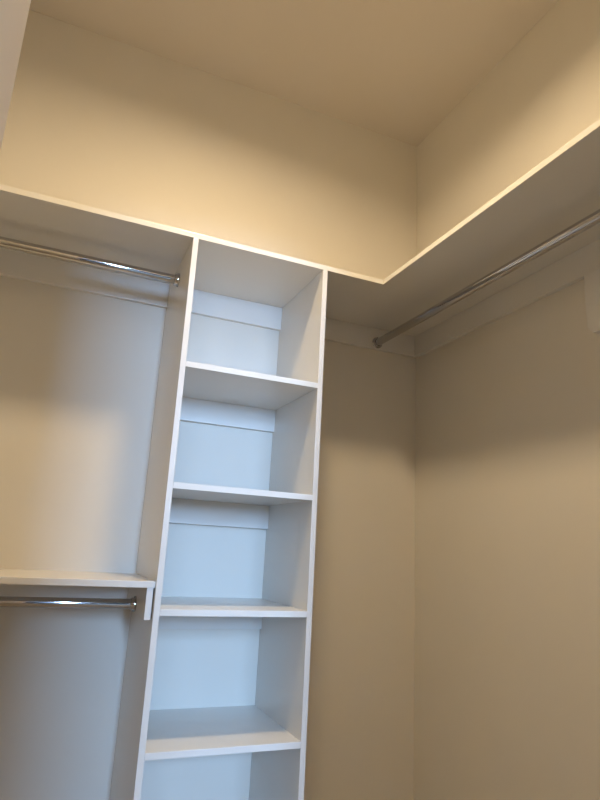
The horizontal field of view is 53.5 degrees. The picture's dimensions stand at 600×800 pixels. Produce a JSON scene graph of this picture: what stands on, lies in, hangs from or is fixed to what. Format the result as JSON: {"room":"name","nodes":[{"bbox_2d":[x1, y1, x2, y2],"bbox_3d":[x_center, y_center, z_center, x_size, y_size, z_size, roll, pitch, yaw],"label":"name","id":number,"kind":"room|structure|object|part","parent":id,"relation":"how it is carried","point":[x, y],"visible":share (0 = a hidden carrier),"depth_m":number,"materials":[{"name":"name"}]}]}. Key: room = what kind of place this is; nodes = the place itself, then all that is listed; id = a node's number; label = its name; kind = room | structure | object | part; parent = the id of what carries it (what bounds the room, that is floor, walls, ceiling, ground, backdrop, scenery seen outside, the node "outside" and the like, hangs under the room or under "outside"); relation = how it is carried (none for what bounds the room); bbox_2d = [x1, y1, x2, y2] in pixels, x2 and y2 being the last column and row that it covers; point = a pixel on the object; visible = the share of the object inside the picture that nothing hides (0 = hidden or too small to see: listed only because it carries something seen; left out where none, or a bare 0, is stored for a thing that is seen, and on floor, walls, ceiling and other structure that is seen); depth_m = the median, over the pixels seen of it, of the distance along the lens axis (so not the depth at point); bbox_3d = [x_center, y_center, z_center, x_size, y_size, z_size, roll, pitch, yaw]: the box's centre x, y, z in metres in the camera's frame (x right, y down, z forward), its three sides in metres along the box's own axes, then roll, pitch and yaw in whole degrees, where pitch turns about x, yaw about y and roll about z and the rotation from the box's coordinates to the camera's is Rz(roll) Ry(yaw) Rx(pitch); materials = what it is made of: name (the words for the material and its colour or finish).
{"room":"walk-in closet","nodes":[
{"label":"walk-in closet","id":0,"kind":"room"},
{"bbox_2d":[0,10,416,799],"bbox_3d":[-0.417,0.121,2.223,2.164,3.052,0.120,9,-15,-22],"label":"wall","id":1,"kind":"structure","parent":0,"point":[95,120],"depth_m":2.19,"materials":[{"name":"beige paint"}]},
{"bbox_2d":[0,569,155,619],"bbox_3d":[-0.855,0.536,1.654,0.820,0.110,0.390,9,-15,-22],"label":"shelf","id":2,"kind":"object","parent":1,"relation":"attached to","point":[13,582],"visible":0.79,"depth_m":1.74,"materials":[{"name":"white paint"}]},
{"bbox_2d":[0,596,136,611],"bbox_3d":[-0.850,0.553,1.633,0.781,0.046,0.045,9,-15,-22],"label":"closet rod","id":3,"kind":"object","parent":2,"relation":"attached to","point":[5,601],"visible":1,"depth_m":1.70,"materials":[{"name":"silver metal"}]},
{"bbox_2d":[0,119,599,357],"bbox_3d":[-0.001,-0.477,1.415,1.924,0.299,1.900,9,-15,-22],"label":"corner shelf","id":4,"kind":"object","parent":1,"relation":"attached to","point":[234,282],"visible":0.75,"depth_m":2.00,"materials":[{"name":"white paint"}]},
{"bbox_2d":[0,236,179,286],"bbox_3d":[-0.785,-0.468,1.894,0.801,0.050,0.049,9,-15,-22],"label":"closet rod","id":5,"kind":"object","parent":4,"relation":"attached to","point":[5,242],"visible":1,"depth_m":1.92,"materials":[{"name":"silver metal"}]},
{"bbox_2d":[372,209,599,348],"bbox_3d":[0.698,-0.436,1.700,0.049,0.050,1.881,9,-15,-22],"label":"closet rod","id":6,"kind":"object","parent":4,"relation":"attached to","point":[593,219],"visible":1,"depth_m":1.85,"materials":[{"name":"silver metal"}]},
{"bbox_2d":[29,0,558,146],"bbox_3d":[0.061,-1.612,1.701,2.164,0.100,2.140,9,-15,-22],"label":"ceiling","id":7,"kind":"structure","parent":0,"point":[396,69],"depth_m":2.33,"materials":[{"name":"paint"}]},
{"bbox_2d":[413,0,599,799],"bbox_3d":[0.916,0.060,1.693,0.120,3.052,1.900,9,-15,-22],"label":"wall","id":8,"kind":"structure","parent":0,"point":[507,616],"depth_m":2.00,"materials":[{"name":"beige paint"}]},
{"bbox_3d":[0.535,0.894,-1.382,5.600,0.100,7.020,9,-15,-22],"label":"floor","id":9,"kind":"structure","parent":0,"visible":0},
{"bbox_2d":[109,238,327,799],"bbox_3d":[-0.254,0.560,1.901,0.471,2.062,0.407,9,-15,-22],"label":"shelving unit","id":10,"kind":"object","parent":9,"relation":"on","point":[287,404],"visible":0.94,"depth_m":1.90,"materials":[{"name":"white paint"}]},
{"bbox_3d":[-0.463,0.527,1.817,0.017,2.062,0.407,9,-15,-22],"label":"panel","id":11,"kind":"part","parent":10,"relation":"part of","materials":[{"name":"white paint"}]},
{"bbox_3d":[-0.278,0.991,1.792,0.437,0.018,0.407,9,-15,-22],"label":"shelf","id":12,"kind":"part","parent":10,"relation":"part of","materials":[{"name":"white paint"}]},
{"bbox_3d":[-0.259,0.650,1.878,0.437,0.018,0.407,9,-15,-22],"label":"shelf","id":13,"kind":"part","parent":10,"relation":"part of","materials":[{"name":"white paint"}]},
{"bbox_3d":[-0.241,0.316,1.962,0.437,0.018,0.407,9,-15,-22],"label":"shelf","id":14,"kind":"part","parent":10,"relation":"part of","materials":[{"name":"white paint"}]},
{"bbox_3d":[-0.222,-0.037,2.051,0.437,0.018,0.407,9,-15,-22],"label":"shelf","id":15,"kind":"part","parent":10,"relation":"part of","materials":[{"name":"white paint"}]},
{"bbox_3d":[-0.046,0.592,1.985,0.017,2.062,0.407,9,-15,-22],"label":"panel","id":16,"kind":"part","parent":10,"relation":"part of","materials":[{"name":"white paint"}]},
{"bbox_3d":[0.373,-0.292,0.411,2.164,3.052,0.120,9,-15,-22],"label":"wall","id":17,"kind":"structure","parent":0,"visible":0},
{"bbox_2d":[0,0,30,150],"bbox_3d":[0.220,0.111,0.252,0.725,2.178,0.120,9,-15,-22],"label":"door","id":18,"kind":"structure","parent":17,"relation":"in","point":[13,13],"depth_m":0.21,"materials":[{"name":"beige paint"}]}
]}

